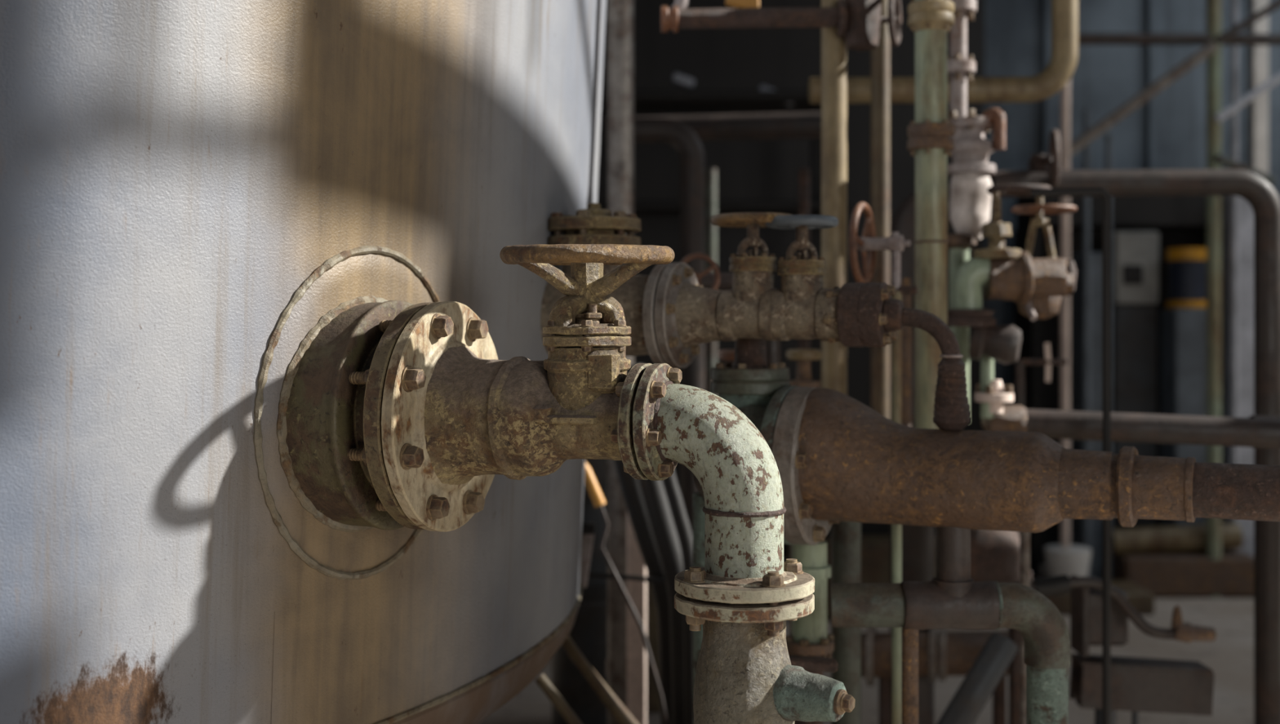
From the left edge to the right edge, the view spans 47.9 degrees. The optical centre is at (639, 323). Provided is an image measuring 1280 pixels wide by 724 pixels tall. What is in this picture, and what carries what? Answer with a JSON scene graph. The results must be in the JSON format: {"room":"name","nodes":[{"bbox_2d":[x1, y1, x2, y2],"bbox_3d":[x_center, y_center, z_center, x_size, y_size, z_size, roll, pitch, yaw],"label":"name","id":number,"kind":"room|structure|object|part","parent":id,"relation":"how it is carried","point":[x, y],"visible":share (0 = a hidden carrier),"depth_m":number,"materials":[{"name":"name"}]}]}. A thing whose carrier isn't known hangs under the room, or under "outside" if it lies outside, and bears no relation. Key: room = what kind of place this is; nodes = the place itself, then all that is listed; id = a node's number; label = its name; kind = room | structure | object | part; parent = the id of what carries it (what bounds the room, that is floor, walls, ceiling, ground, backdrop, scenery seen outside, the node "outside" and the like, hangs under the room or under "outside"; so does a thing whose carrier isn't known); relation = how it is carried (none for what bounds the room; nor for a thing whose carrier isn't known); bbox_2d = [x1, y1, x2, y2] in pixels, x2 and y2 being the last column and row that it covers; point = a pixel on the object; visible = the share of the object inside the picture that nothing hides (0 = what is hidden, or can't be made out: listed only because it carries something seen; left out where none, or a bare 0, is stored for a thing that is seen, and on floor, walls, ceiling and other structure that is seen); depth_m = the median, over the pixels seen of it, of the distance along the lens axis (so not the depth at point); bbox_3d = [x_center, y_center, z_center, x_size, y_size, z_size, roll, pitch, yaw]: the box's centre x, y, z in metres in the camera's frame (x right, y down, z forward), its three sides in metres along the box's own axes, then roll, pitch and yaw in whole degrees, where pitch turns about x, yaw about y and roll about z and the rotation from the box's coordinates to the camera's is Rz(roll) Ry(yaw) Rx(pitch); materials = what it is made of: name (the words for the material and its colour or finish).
{"room":"industrial plant","nodes":[
{"label":"industrial plant","id":0,"kind":"room"},
{"bbox_2d":[605,111,821,141],"bbox_3d":[0.324,-0.747,5.500,0.912,0.102,0.099,0,0,13],"label":"pipe","id":1,"kind":"object","parent":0,"point":[806,125],"visible":0.43,"depth_m":5.44,"materials":[{"name":"metal"}]},
{"bbox_2d":[597,0,984,558],"bbox_3d":[-3.500,-1.200,9.300,11.400,5.400,0.200,0,0,0],"label":"wall","id":2,"kind":"structure","parent":0,"point":[778,59],"depth_m":9.20,"materials":[{"name":"black metal"}]},
{"bbox_2d":[788,654,838,672],"bbox_3d":[0.291,0.597,2.525,0.110,0.027,0.047,0,0,4],"label":"bar","id":3,"kind":"object","parent":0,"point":[809,663],"visible":0.58,"depth_m":2.52,"materials":[{"name":"brown metal"}]},
{"bbox_2d":[478,558,1253,723],"bbox_3d":[1.000,1.550,5.000,24.000,0.100,22.000,0,0,0],"label":"floor","id":4,"kind":"structure","parent":0,"point":[1230,656],"depth_m":6.25,"materials":[{"name":"concrete"}]},
{"bbox_2d":[0,0,606,723],"bbox_3d":[-2.365,-0.344,3.335,4.670,2.913,4.670,0,0,0],"label":"storage tank","id":5,"kind":"object","parent":4,"relation":"on","point":[224,224],"depth_m":2.03,"materials":[{"name":"metal"}]},
{"bbox_2d":[381,244,675,531],"bbox_3d":[-0.129,0.098,2.091,0.364,0.424,0.342,0,0,21],"label":"valve","id":6,"kind":"object","parent":5,"relation":"attached to","point":[455,416],"visible":0.93,"depth_m":2.04,"materials":[{"name":"metal"}]},
{"bbox_2d":[631,363,814,636],"bbox_3d":[0.122,0.270,1.992,0.237,0.428,0.193,0,0,22],"label":"pipe elbow","id":7,"kind":"object","parent":6,"relation":"attached to","point":[735,468],"visible":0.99,"depth_m":1.95,"materials":[{"name":"green paint"}]},
{"bbox_3d":[-0.135,0.565,3.510,0.051,0.159,0.060,0,0,0],"label":"tank bracket","id":8,"kind":"part","parent":5,"relation":"part of","materials":[{"name":"grey metal"}]},
{"bbox_3d":[-0.130,0.497,3.500,0.041,0.024,0.040,0,0,0],"label":"arm","id":9,"kind":"part","parent":5,"relation":"part of","materials":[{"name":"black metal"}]},
{"bbox_2d":[540,203,671,364],"bbox_3d":[-0.072,-0.074,2.785,0.290,0.317,0.200,0,0,23],"label":"valve","id":10,"kind":"object","parent":5,"relation":"attached to","point":[593,224],"visible":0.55,"depth_m":2.71,"materials":[{"name":"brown metal"}]},
{"bbox_2d":[638,262,723,368],"bbox_3d":[0.095,-0.015,2.714,0.136,0.200,0.200,0,0,23],"label":"flange","id":11,"kind":"object","parent":10,"relation":"attached to","point":[685,311],"visible":0.94,"depth_m":2.66,"materials":[{"name":"metal"}]},
{"bbox_2d":[584,462,668,723],"bbox_3d":[-0.032,0.767,3.750,0.263,0.822,0.031,0,0,0],"label":"hose","id":12,"kind":"object","parent":5,"relation":"attached to","point":[597,499],"visible":0.88,"depth_m":3.74,"materials":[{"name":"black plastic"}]},
{"bbox_3d":[-0.126,0.417,3.750,0.075,0.123,0.031,0,0,0],"label":"handle","id":13,"kind":"part","parent":12,"relation":"part of","materials":[{"name":"orange plastic"}]},
{"bbox_2d":[551,458,607,723],"bbox_3d":[-0.165,0.819,4.700,0.255,1.362,0.255,0,0,32],"label":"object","id":14,"kind":"object","parent":4,"relation":"on","point":[588,632],"visible":0.12,"depth_m":4.58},
{"bbox_2d":[535,635,639,723],"bbox_3d":[0.129,1.133,3.387,0.797,0.754,0.423,0,0,19],"label":"frame","id":15,"kind":"object","parent":4,"relation":"on","point":[620,713],"visible":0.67,"depth_m":3.45,"materials":[{"name":"brown metal"}]},
{"bbox_2d":[607,0,634,723],"bbox_3d":[-0.056,-0.050,4.200,0.078,3.100,0.078,0,0,0],"label":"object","id":16,"kind":"object","parent":4,"relation":"on","point":[620,13],"visible":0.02,"depth_m":4.17,"materials":[{"name":"metal"}]},
{"bbox_2d":[626,511,646,723],"bbox_3d":[-0.009,1.001,4.050,0.056,0.997,0.060,0,0,0],"label":"post","id":17,"kind":"object","parent":4,"relation":"on","point":[636,589],"visible":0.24,"depth_m":4.02,"materials":[{"name":"metal"}]},
{"bbox_2d":[613,461,672,723],"bbox_3d":[0.011,0.795,3.900,0.244,1.372,0.072,0,0,0],"label":"hose","id":18,"kind":"object","parent":4,"relation":"on","point":[630,489],"visible":0.38,"depth_m":3.87,"materials":[{"name":"black rubber"}]},
{"bbox_2d":[646,571,660,713],"bbox_3d":[0.222,1.207,5.300,0.538,0.586,0.500,0,0,0],"label":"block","id":19,"kind":"object","parent":4,"relation":"on","point":[653,705],"visible":0.02,"depth_m":5.05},
{"bbox_2d":[646,712,660,723],"bbox_3d":[0.106,1.373,4.612,0.238,0.247,0.247,0,0,-6],"label":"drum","id":20,"kind":"object","parent":4,"relation":"on","point":[651,718],"visible":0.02,"depth_m":4.57,"materials":[{"name":"grey metal"}]},
{"bbox_2d":[627,364,684,723],"bbox_3d":[0.051,0.794,3.810,0.211,1.374,0.064,0,0,0],"label":"hose","id":21,"kind":"object","parent":4,"relation":"on","point":[653,493],"visible":0.43,"depth_m":3.78,"materials":[{"name":"black rubber"}]},
{"bbox_2d":[588,572,666,584],"bbox_3d":[0.048,0.687,3.838,0.418,0.028,0.038,0,0,14],"label":"rod","id":22,"kind":"object","parent":21,"relation":"attached to","point":[608,575],"visible":0.42,"depth_m":3.85,"materials":[{"name":"black metal"}]},
{"bbox_2d":[634,117,704,536],"bbox_3d":[0.097,0.394,5.000,0.255,2.212,0.086,0,0,0],"label":"pipe","id":23,"kind":"object","parent":4,"relation":"on","point":[675,133],"visible":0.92,"depth_m":4.96,"materials":[{"name":"black metal"}]},
{"bbox_2d":[662,470,693,723],"bbox_3d":[0.084,0.796,3.720,0.153,1.368,0.037,0,0,0],"label":"hose","id":24,"kind":"object","parent":4,"relation":"on","point":[673,495],"visible":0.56,"depth_m":3.70,"materials":[{"name":"black rubber"}]},
{"bbox_2d":[693,475,704,567],"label":"hose","id":25,"kind":"object","parent":4,"relation":"on","point":[698,496],"depth_m":2.70,"materials":[{"name":"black rubber"}]},
{"bbox_2d":[680,253,733,290],"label":"valve","id":26,"kind":"object","parent":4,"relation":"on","point":[717,279],"depth_m":3.11,"materials":[{"name":"red metal"}]},
{"bbox_2d":[704,168,716,395],"bbox_3d":[0.295,0.429,6.000,0.050,2.141,0.050,0,0,0],"label":"vertical pipe","id":27,"kind":"object","parent":4,"relation":"on","point":[710,175],"visible":0.34,"depth_m":5.98,"materials":[{"name":"metal"}]},
{"bbox_2d":[597,72,854,535],"bbox_3d":[0.415,0.073,7.900,1.450,2.853,0.500,0,0,0],"label":"storage rack","id":28,"kind":"object","parent":4,"relation":"on","point":[645,101],"depth_m":7.75,"materials":[{"name":"black metal"}]},
{"bbox_3d":[0.235,-1.312,7.800,0.123,0.081,0.050,0,0,0],"label":"metal strip","id":29,"kind":"part","parent":28,"relation":"part of","materials":[{"name":"grey metal"}]},
{"bbox_3d":[0.738,-1.232,7.800,0.198,0.109,0.050,0,0,0],"label":"metal strip","id":30,"kind":"part","parent":28,"relation":"part of","materials":[{"name":"grey metal"}]},
{"bbox_3d":[0.988,0.100,8.120,0.050,2.800,0.050,0,0,0],"label":"post","id":31,"kind":"part","parent":28,"relation":"part of","materials":[{"name":"black metal"}]},
{"bbox_3d":[0.988,0.100,7.680,0.050,2.800,0.050,0,0,0],"label":"post","id":32,"kind":"part","parent":28,"relation":"part of","materials":[{"name":"black metal"}]},
{"bbox_2d":[717,349,734,360],"bbox_3d":[0.223,0.779,3.200,0.102,1.441,0.102,0,0,0],"label":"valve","id":33,"kind":"object","parent":4,"relation":"on","point":[722,354],"visible":0.15,"depth_m":3.17,"materials":[{"name":"brown metal"}]},
{"bbox_2d":[711,338,795,450],"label":"angle valve","id":34,"kind":"object","parent":4,"relation":"on","point":[753,387],"depth_m":2.68,"materials":[{"name":"teal paint"}]},
{"bbox_2d":[711,212,791,341],"bbox_3d":[0.209,-0.086,2.666,0.157,0.238,0.157,0,0,0],"label":"valve","id":35,"kind":"object","parent":34,"relation":"attached to","point":[743,311],"visible":0.88,"depth_m":2.63,"materials":[{"name":"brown metal"}]},
{"bbox_3d":[0.209,-0.173,2.666,0.023,0.063,0.023,0,0,0],"label":"stem","id":36,"kind":"part","parent":35,"relation":"part of","materials":[{"name":"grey metal"}]},
{"bbox_2d":[674,591,855,723],"bbox_3d":[0.166,0.934,1.983,0.237,1.133,0.193,0,0,0],"label":"pipe","id":37,"kind":"object","parent":4,"relation":"on","point":[744,674],"visible":0.75,"depth_m":1.92,"materials":[{"name":"metal"}]},
{"bbox_2d":[766,341,781,367],"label":"pipe","id":38,"kind":"object","parent":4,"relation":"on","point":[773,348],"depth_m":3.22,"materials":[{"name":"metal"}]},
{"bbox_2d":[786,349,822,631],"bbox_3d":[0.375,0.780,3.300,0.082,1.440,0.082,0,0,0],"label":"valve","id":39,"kind":"object","parent":4,"relation":"on","point":[803,372],"visible":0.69,"depth_m":3.28,"materials":[{"name":"brown metal"}]},
{"bbox_2d":[798,168,810,360],"bbox_3d":[0.524,0.504,4.600,0.038,1.992,0.038,0,0,0],"label":"vertical pipe","id":40,"kind":"object","parent":4,"relation":"on","point":[804,175],"visible":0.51,"depth_m":4.58,"materials":[{"name":"metal"}]},
{"bbox_2d":[786,540,834,723],"bbox_3d":[0.335,0.966,2.850,0.098,1.068,0.103,0,0,20],"label":"pipe","id":41,"kind":"object","parent":4,"relation":"on","point":[808,637],"visible":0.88,"depth_m":2.82,"materials":[{"name":"metal"}]},
{"bbox_2d":[821,0,847,395],"bbox_3d":[1.164,-0.050,3.550,1.436,3.100,0.064,0,0,0],"label":"vertical pipe","id":42,"kind":"object","parent":4,"relation":"on","point":[833,48],"visible":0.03,"depth_m":3.52,"materials":[{"name":"metal"}]},
{"bbox_2d":[661,0,848,32],"bbox_3d":[0.302,-0.866,3.500,0.501,0.320,0.065,0,0,0],"label":"pipe","id":43,"kind":"object","parent":42,"relation":"attached to","point":[677,17],"visible":0.95,"depth_m":3.48,"materials":[{"name":"brown metal"}]},
{"bbox_2d":[724,0,759,8],"bbox_3d":[0.255,-0.803,3.600,0.085,0.048,0.035,0,0,0],"label":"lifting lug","id":44,"kind":"object","parent":43,"relation":"on","point":[733,3],"visible":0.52,"depth_m":3.58,"materials":[{"name":"yellow metal"}]},
{"bbox_2d":[836,0,902,50],"bbox_3d":[0.564,-0.799,3.500,0.165,0.263,0.131,0,0,0],"label":"valve","id":45,"kind":"object","parent":43,"relation":"attached to","point":[861,31],"visible":0.97,"depth_m":3.46,"materials":[{"name":"metal"}]},
{"bbox_3d":[0.601,-0.736,3.500,0.050,0.017,0.017,0,0,0],"label":"stem","id":46,"kind":"part","parent":45,"relation":"part of","materials":[{"name":"grey metal"}]},
{"bbox_2d":[982,404,1279,448],"bbox_3d":[1.288,0.253,3.496,0.898,0.103,0.118,0,0,9],"label":"pipe","id":47,"kind":"object","parent":42,"relation":"attached to","point":[1256,431],"visible":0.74,"depth_m":3.46,"materials":[{"name":"grey metal"}]},
{"bbox_2d":[974,355,1013,417],"bbox_3d":[0.860,0.139,3.500,0.092,0.181,0.092,0,0,0],"label":"valve","id":48,"kind":"object","parent":47,"relation":"attached to","point":[991,395],"visible":0.97,"depth_m":3.48,"materials":[{"name":"metal"}]},
{"bbox_2d":[969,301,1037,362],"bbox_3d":[0.870,0.014,3.452,0.157,0.160,0.106,0,0,15],"label":"valve","id":49,"kind":"object","parent":48,"relation":"attached to","point":[999,343],"visible":0.87,"depth_m":3.42,"materials":[{"name":"grey metal"}]},
{"bbox_2d":[946,183,1066,326],"bbox_3d":[0.868,-0.159,3.450,0.284,0.335,0.150,0,0,0],"label":"valve","id":50,"kind":"object","parent":49,"relation":"attached to","point":[1003,273],"visible":0.93,"depth_m":3.42,"materials":[{"name":"metal"}]},
{"bbox_2d":[1011,196,1076,318],"bbox_3d":[1.001,-0.163,3.570,0.160,0.303,0.158,0,0,0],"label":"valve","id":51,"kind":"object","parent":50,"relation":"attached to","point":[1044,308],"visible":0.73,"depth_m":3.55,"materials":[{"name":"metal"}]},
{"bbox_3d":[0.925,-0.036,3.425,0.017,0.060,0.062,0,0,-9],"label":"lever","id":52,"kind":"part","parent":49,"relation":"part of","materials":[{"name":"silver metal"}]},
{"bbox_2d":[831,520,861,723],"bbox_3d":[0.472,0.941,3.300,0.068,1.119,0.068,0,0,0],"label":"vertical pipe","id":53,"kind":"object","parent":4,"relation":"on","point":[846,536],"visible":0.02,"depth_m":3.27,"materials":[{"name":"grey metal"}]},
{"bbox_2d":[785,535,936,620],"bbox_3d":[1.308,1.305,7.400,1.097,0.390,0.300,0,0,0],"label":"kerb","id":54,"kind":"object","parent":4,"relation":"on","point":[875,549],"visible":0.02,"depth_m":7.25,"materials":[{"name":"grey concrete"}]},
{"bbox_2d":[871,0,889,418],"bbox_3d":[1.409,-0.050,4.000,1.536,3.100,0.052,0,0,0],"label":"vertical pipe","id":55,"kind":"object","parent":4,"relation":"on","point":[880,55],"visible":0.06,"depth_m":3.98,"materials":[{"name":"metal"}]},
{"bbox_2d":[891,291,902,723],"bbox_3d":[0.538,0.717,3.020,0.021,1.567,0.021,0,0,0],"label":"vertical pipe","id":56,"kind":"object","parent":4,"relation":"on","point":[896,344],"visible":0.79,"depth_m":3.01,"materials":[{"name":"grey metal"}]},
{"bbox_2d":[848,201,917,294],"bbox_3d":[0.514,-0.158,3.031,0.137,0.197,0.179,0,0,24],"label":"valve","id":57,"kind":"object","parent":56,"relation":"attached to","point":[895,243],"visible":0.97,"depth_m":3.02,"materials":[{"name":"red metal"}]},
{"bbox_3d":[0.507,-0.129,3.034,0.122,0.124,0.035,0,0,24],"label":"stem","id":58,"kind":"part","parent":57,"relation":"part of","materials":[{"name":"grey metal"}]},
{"bbox_2d":[889,184,954,723],"bbox_3d":[0.892,0.538,4.400,0.256,1.923,0.134,0,0,0],"label":"pipe","id":59,"kind":"object","parent":4,"relation":"on","point":[917,541],"visible":0.23,"depth_m":4.34,"materials":[{"name":"metal"}]},
{"bbox_2d":[906,0,955,429],"bbox_3d":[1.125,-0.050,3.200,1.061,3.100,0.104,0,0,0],"label":"vertical pipe","id":60,"kind":"object","parent":4,"relation":"on","point":[931,140],"visible":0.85,"depth_m":3.17,"materials":[{"name":"metal"}]},
{"bbox_2d":[861,627,1008,723],"bbox_3d":[0.878,1.198,4.298,0.536,0.604,0.182,0,0,0],"label":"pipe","id":61,"kind":"object","parent":4,"relation":"on","point":[943,653],"visible":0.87,"depth_m":4.25,"materials":[{"name":"grey metal"}]},
{"bbox_2d":[830,526,1071,723],"bbox_3d":[0.549,0.917,2.557,0.424,1.166,0.109,0,0,0],"label":"pipe","id":62,"kind":"object","parent":4,"relation":"on","point":[953,600],"visible":1,"depth_m":2.53,"materials":[{"name":"metal"}]},
{"bbox_3d":[0.478,1.014,2.553,0.100,0.972,0.100,0,0,0],"label":"support leg","id":63,"kind":"part","parent":62,"relation":"part of","materials":[{"name":"brown metal"}]},
{"bbox_2d":[771,386,1279,545],"bbox_3d":[1.250,0.263,2.225,2.121,0.292,0.293,0,0,25],"label":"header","id":64,"kind":"object","parent":62,"relation":"attached to","point":[837,459],"visible":0.99,"depth_m":2.47,"materials":[{"name":"metal"}]},
{"bbox_2d":[882,297,970,430],"bbox_3d":[0.508,0.072,2.559,0.155,0.234,0.066,0,0,8],"label":"pipe","id":65,"kind":"object","parent":64,"relation":"on","point":[951,411],"visible":1,"depth_m":2.54,"materials":[{"name":"brown metal"}]},
{"bbox_2d":[813,282,897,347],"bbox_3d":[0.389,-0.015,2.589,0.132,0.117,0.116,0,0,23],"label":"pipe fitting","id":66,"kind":"object","parent":65,"relation":"attached to","point":[859,320],"visible":0.94,"depth_m":2.54,"materials":[{"name":"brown metal"}]},
{"bbox_2d":[765,214,839,341],"bbox_3d":[0.300,-0.083,2.627,0.142,0.231,0.133,0,0,23],"label":"valve","id":67,"kind":"object","parent":66,"relation":"attached to","point":[792,308],"visible":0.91,"depth_m":2.60,"materials":[{"name":"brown metal"}]},
{"bbox_3d":[0.295,-0.166,2.629,0.023,0.064,0.023,0,0,0],"label":"stem","id":68,"kind":"part","parent":67,"relation":"part of","materials":[{"name":"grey metal"}]},
{"bbox_2d":[936,632,1018,723],"bbox_3d":[0.684,1.143,3.557,0.638,0.704,0.076,0,0,-29],"label":"pipe","id":69,"kind":"object","parent":4,"relation":"on","point":[998,651],"visible":1,"depth_m":3.63,"materials":[{"name":"grey metal"}]},
{"bbox_2d":[970,528,1031,723],"bbox_3d":[0.967,1.015,3.924,0.230,0.970,0.140,0,0,-37],"label":"pipe","id":70,"kind":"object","parent":4,"relation":"on","point":[994,554],"depth_m":3.87,"materials":[{"name":"metal"}]},
{"bbox_2d":[1019,532,1030,723],"bbox_3d":[0.881,0.926,3.300,0.023,1.147,0.023,0,0,0],"label":"vertical pipe","id":71,"kind":"object","parent":4,"relation":"on","point":[1024,537],"visible":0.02,"depth_m":3.29,"materials":[{"name":"grey metal"}]},
{"bbox_2d":[1015,342,1066,407],"bbox_3d":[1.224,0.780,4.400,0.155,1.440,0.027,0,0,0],"label":"tap","id":72,"kind":"object","parent":4,"relation":"on","point":[1020,365],"visible":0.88,"depth_m":4.39,"materials":[{"name":"grey metal"}]},
{"bbox_3d":[1.244,0.120,4.400,0.021,0.119,0.016,0,0,0],"label":"handle","id":73,"kind":"part","parent":72,"relation":"part of","materials":[{"name":"metal"}]},
{"bbox_2d":[1030,187,1111,723],"bbox_3d":[1.001,0.593,3.350,0.184,1.815,0.018,0,0,0],"label":"pipe","id":74,"kind":"object","parent":4,"relation":"on","point":[1106,201],"visible":1,"depth_m":3.34,"materials":[{"name":"black metal"}]},
{"bbox_2d":[1071,252,1102,579],"bbox_3d":[2.589,0.550,8.300,0.132,1.900,0.300,0,0,0],"label":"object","id":75,"kind":"object","parent":4,"relation":"on","point":[1077,297],"visible":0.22,"depth_m":8.15,"materials":[{"name":"grey metal"}]},
{"bbox_2d":[1046,580,1154,614],"bbox_3d":[2.335,1.444,7.600,0.620,0.111,0.400,0,0,0],"label":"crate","id":76,"kind":"object","parent":4,"relation":"on","point":[1142,600],"visible":0.36,"depth_m":7.40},
{"bbox_2d":[1044,544,1091,577],"bbox_3d":[2.255,1.287,7.600,0.240,0.204,0.239,0,0,0],"label":"bucket","id":77,"kind":"object","parent":76,"relation":"on","point":[1075,560],"visible":0.62,"depth_m":7.51,"materials":[{"name":"white plastic"}]},
{"bbox_2d":[1013,195,1222,577],"bbox_3d":[2.936,0.354,8.740,1.241,2.292,0.460,0,0,0],"label":"bay","id":78,"kind":"object","parent":4,"relation":"on","point":[1180,221],"visible":0.16,"depth_m":8.69,"materials":[{"name":"black metal"}]},
{"bbox_3d":[2.340,0.462,8.720,0.050,2.077,0.420,0,0,0],"label":"panel","id":79,"kind":"part","parent":78,"relation":"part of","materials":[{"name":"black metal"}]},
{"bbox_3d":[3.531,0.462,8.720,0.050,2.077,0.420,0,0,0],"label":"panel","id":80,"kind":"part","parent":78,"relation":"part of","materials":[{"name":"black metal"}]},
{"bbox_2d":[990,168,1279,723],"bbox_3d":[1.465,0.522,4.250,0.856,1.955,0.079,0,0,0],"label":"pipe","id":81,"kind":"object","parent":4,"relation":"on","point":[1263,198],"visible":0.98,"depth_m":4.21,"materials":[{"name":"grey metal"}]},
{"bbox_2d":[1028,128,1060,186],"bbox_3d":[1.188,-0.470,4.194,0.073,0.182,0.212,0,0,0],"label":"valve","id":82,"kind":"object","parent":81,"relation":"on","point":[1051,162],"visible":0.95,"depth_m":4.16,"materials":[{"name":"grey metal"}]},
{"bbox_2d":[1111,231,1159,528],"bbox_3d":[2.866,0.485,8.398,0.255,2.030,0.225,0,0,0],"label":"tall cabinet","id":83,"kind":"object","parent":4,"relation":"on","point":[1135,254],"visible":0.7,"depth_m":8.33,"materials":[{"name":"grey metal"}]},
{"bbox_2d":[1069,574,1214,723],"bbox_3d":[1.303,1.082,3.750,0.345,0.837,0.110,0,0,0],"label":"beam","id":84,"kind":"structure","parent":4,"relation":"on","point":[1138,684],"depth_m":3.70,"materials":[{"name":"metal"}]},
{"bbox_3d":[1.211,1.225,3.750,0.054,0.550,0.054,0,0,0],"label":"leg","id":85,"kind":"part","parent":84,"relation":"part of","materials":[{"name":"grey metal"}]},
{"bbox_2d":[1013,574,1216,641],"bbox_3d":[1.202,0.722,3.650,0.511,0.172,0.048,0,0,0],"label":"pipe","id":86,"kind":"object","parent":84,"relation":"attached to","point":[1062,584],"visible":0.9,"depth_m":3.64,"materials":[{"name":"brown metal"}]},
{"bbox_3d":[1.289,1.225,3.750,0.018,0.550,0.018,0,0,0],"label":"leg","id":87,"kind":"part","parent":84,"relation":"part of","materials":[{"name":"grey metal"}]},
{"bbox_2d":[1060,0,1279,598],"bbox_3d":[3.128,-0.476,7.905,1.883,3.952,0.424,0,0,-7],"label":"scaffold","id":88,"kind":"object","parent":4,"relation":"on","point":[1212,41],"visible":0.68,"depth_m":7.87,"materials":[{"name":"metal"}]},
{"bbox_3d":[2.242,-0.207,7.600,0.047,3.413,0.047,0,0,0],"label":"post","id":89,"kind":"part","parent":88,"relation":"part of","materials":[{"name":"metal"}]},
{"bbox_3d":[2.479,0.157,8.000,0.039,2.686,0.039,0,0,0],"label":"post","id":90,"kind":"part","parent":88,"relation":"part of","materials":[{"name":"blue metal"}]},
{"bbox_3d":[2.600,0.226,8.000,0.039,2.548,0.039,0,0,0],"label":"post","id":91,"kind":"part","parent":88,"relation":"part of","materials":[{"name":"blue metal"}]},
{"bbox_3d":[3.145,-0.476,7.900,0.076,3.952,0.076,0,0,0],"label":"post","id":92,"kind":"part","parent":88,"relation":"part of","materials":[{"name":"metal"}]},
{"bbox_3d":[3.342,-0.437,8.100,0.039,3.874,0.039,0,0,0],"label":"post","id":93,"kind":"part","parent":88,"relation":"part of","materials":[{"name":"metal"}]},
{"bbox_2d":[1111,549,1253,597],"bbox_3d":[3.014,1.387,8.000,0.720,0.226,0.280,0,0,0],"label":"timber","id":94,"kind":"object","parent":4,"relation":"on","point":[1188,574],"visible":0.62,"depth_m":7.86,"materials":[{"name":"brown wood"}]},
{"bbox_2d":[1111,523,1243,555],"bbox_3d":[2.966,1.197,8.000,0.710,0.176,0.143,0,0,0],"label":"pipe","id":95,"kind":"object","parent":94,"relation":"on","point":[1192,537],"visible":0.82,"depth_m":7.94,"materials":[{"name":"metal"}]},
{"bbox_2d":[1160,308,1206,551],"bbox_3d":[3.102,0.709,8.200,0.198,1.582,0.250,0,0,0],"label":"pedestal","id":96,"kind":"object","parent":4,"relation":"on","point":[1183,331],"visible":0.47,"depth_m":8.07,"materials":[{"name":"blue metal"}]},
{"bbox_2d":[1166,247,1206,308],"bbox_3d":[3.112,-0.255,8.200,0.221,0.339,0.219,0,0,0],"label":"barrel","id":97,"kind":"object","parent":96,"relation":"on","point":[1186,267],"visible":0.96,"depth_m":8.11,"materials":[{"name":"blue paint"}]},
{"bbox_2d":[1222,195,1253,556],"bbox_3d":[3.492,0.350,8.400,0.151,2.300,0.120,0,0,0],"label":"steel column","id":98,"kind":"structure","parent":4,"relation":"on","point":[1246,215],"depth_m":8.34,"materials":[{"name":"grey metal"}]},
{"bbox_2d":[1248,0,1268,174],"bbox_3d":[3.691,-0.300,8.600,0.089,3.600,0.080,0,0,0],"label":"steel post","id":99,"kind":"object","parent":4,"relation":"on","point":[1258,55],"visible":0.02,"depth_m":8.56,"materials":[{"name":"grey metal"}]},
{"bbox_2d":[808,0,1078,103],"bbox_3d":[0.907,-1.922,4.300,0.798,2.532,0.077,0,0,0],"label":"pipe","id":100,"kind":"object","parent":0,"point":[1061,67],"visible":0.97,"depth_m":4.27,"materials":[{"name":"yellow metal"}]},
{"bbox_2d":[946,107,1005,410],"bbox_3d":[0.829,-0.143,3.600,0.148,0.782,0.124,0,0,0],"label":"valve","id":101,"kind":"object","parent":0,"point":[970,171],"visible":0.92,"depth_m":3.56,"materials":[{"name":"metal"}]},
{"bbox_2d":[946,0,977,140],"bbox_3d":[0.795,-1.017,3.600,0.090,1.166,0.089,0,0,44],"label":"vertical pipe","id":102,"kind":"object","parent":101,"relation":"on","point":[959,64],"visible":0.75,"depth_m":3.58,"materials":[{"name":"metal"}]},
{"bbox_3d":[0.872,-0.481,3.566,0.064,0.105,0.035,0,0,18],"label":"lever","id":103,"kind":"part","parent":101,"relation":"part of","materials":[{"name":"red metal"}]},
{"bbox_2d":[984,0,1279,405],"bbox_3d":[7.800,-1.200,9.275,11.200,5.400,0.250,0,0,0],"label":"wall","id":104,"kind":"structure","parent":0,"point":[1168,131],"depth_m":9.20,"materials":[{"name":"metal"}]}
]}

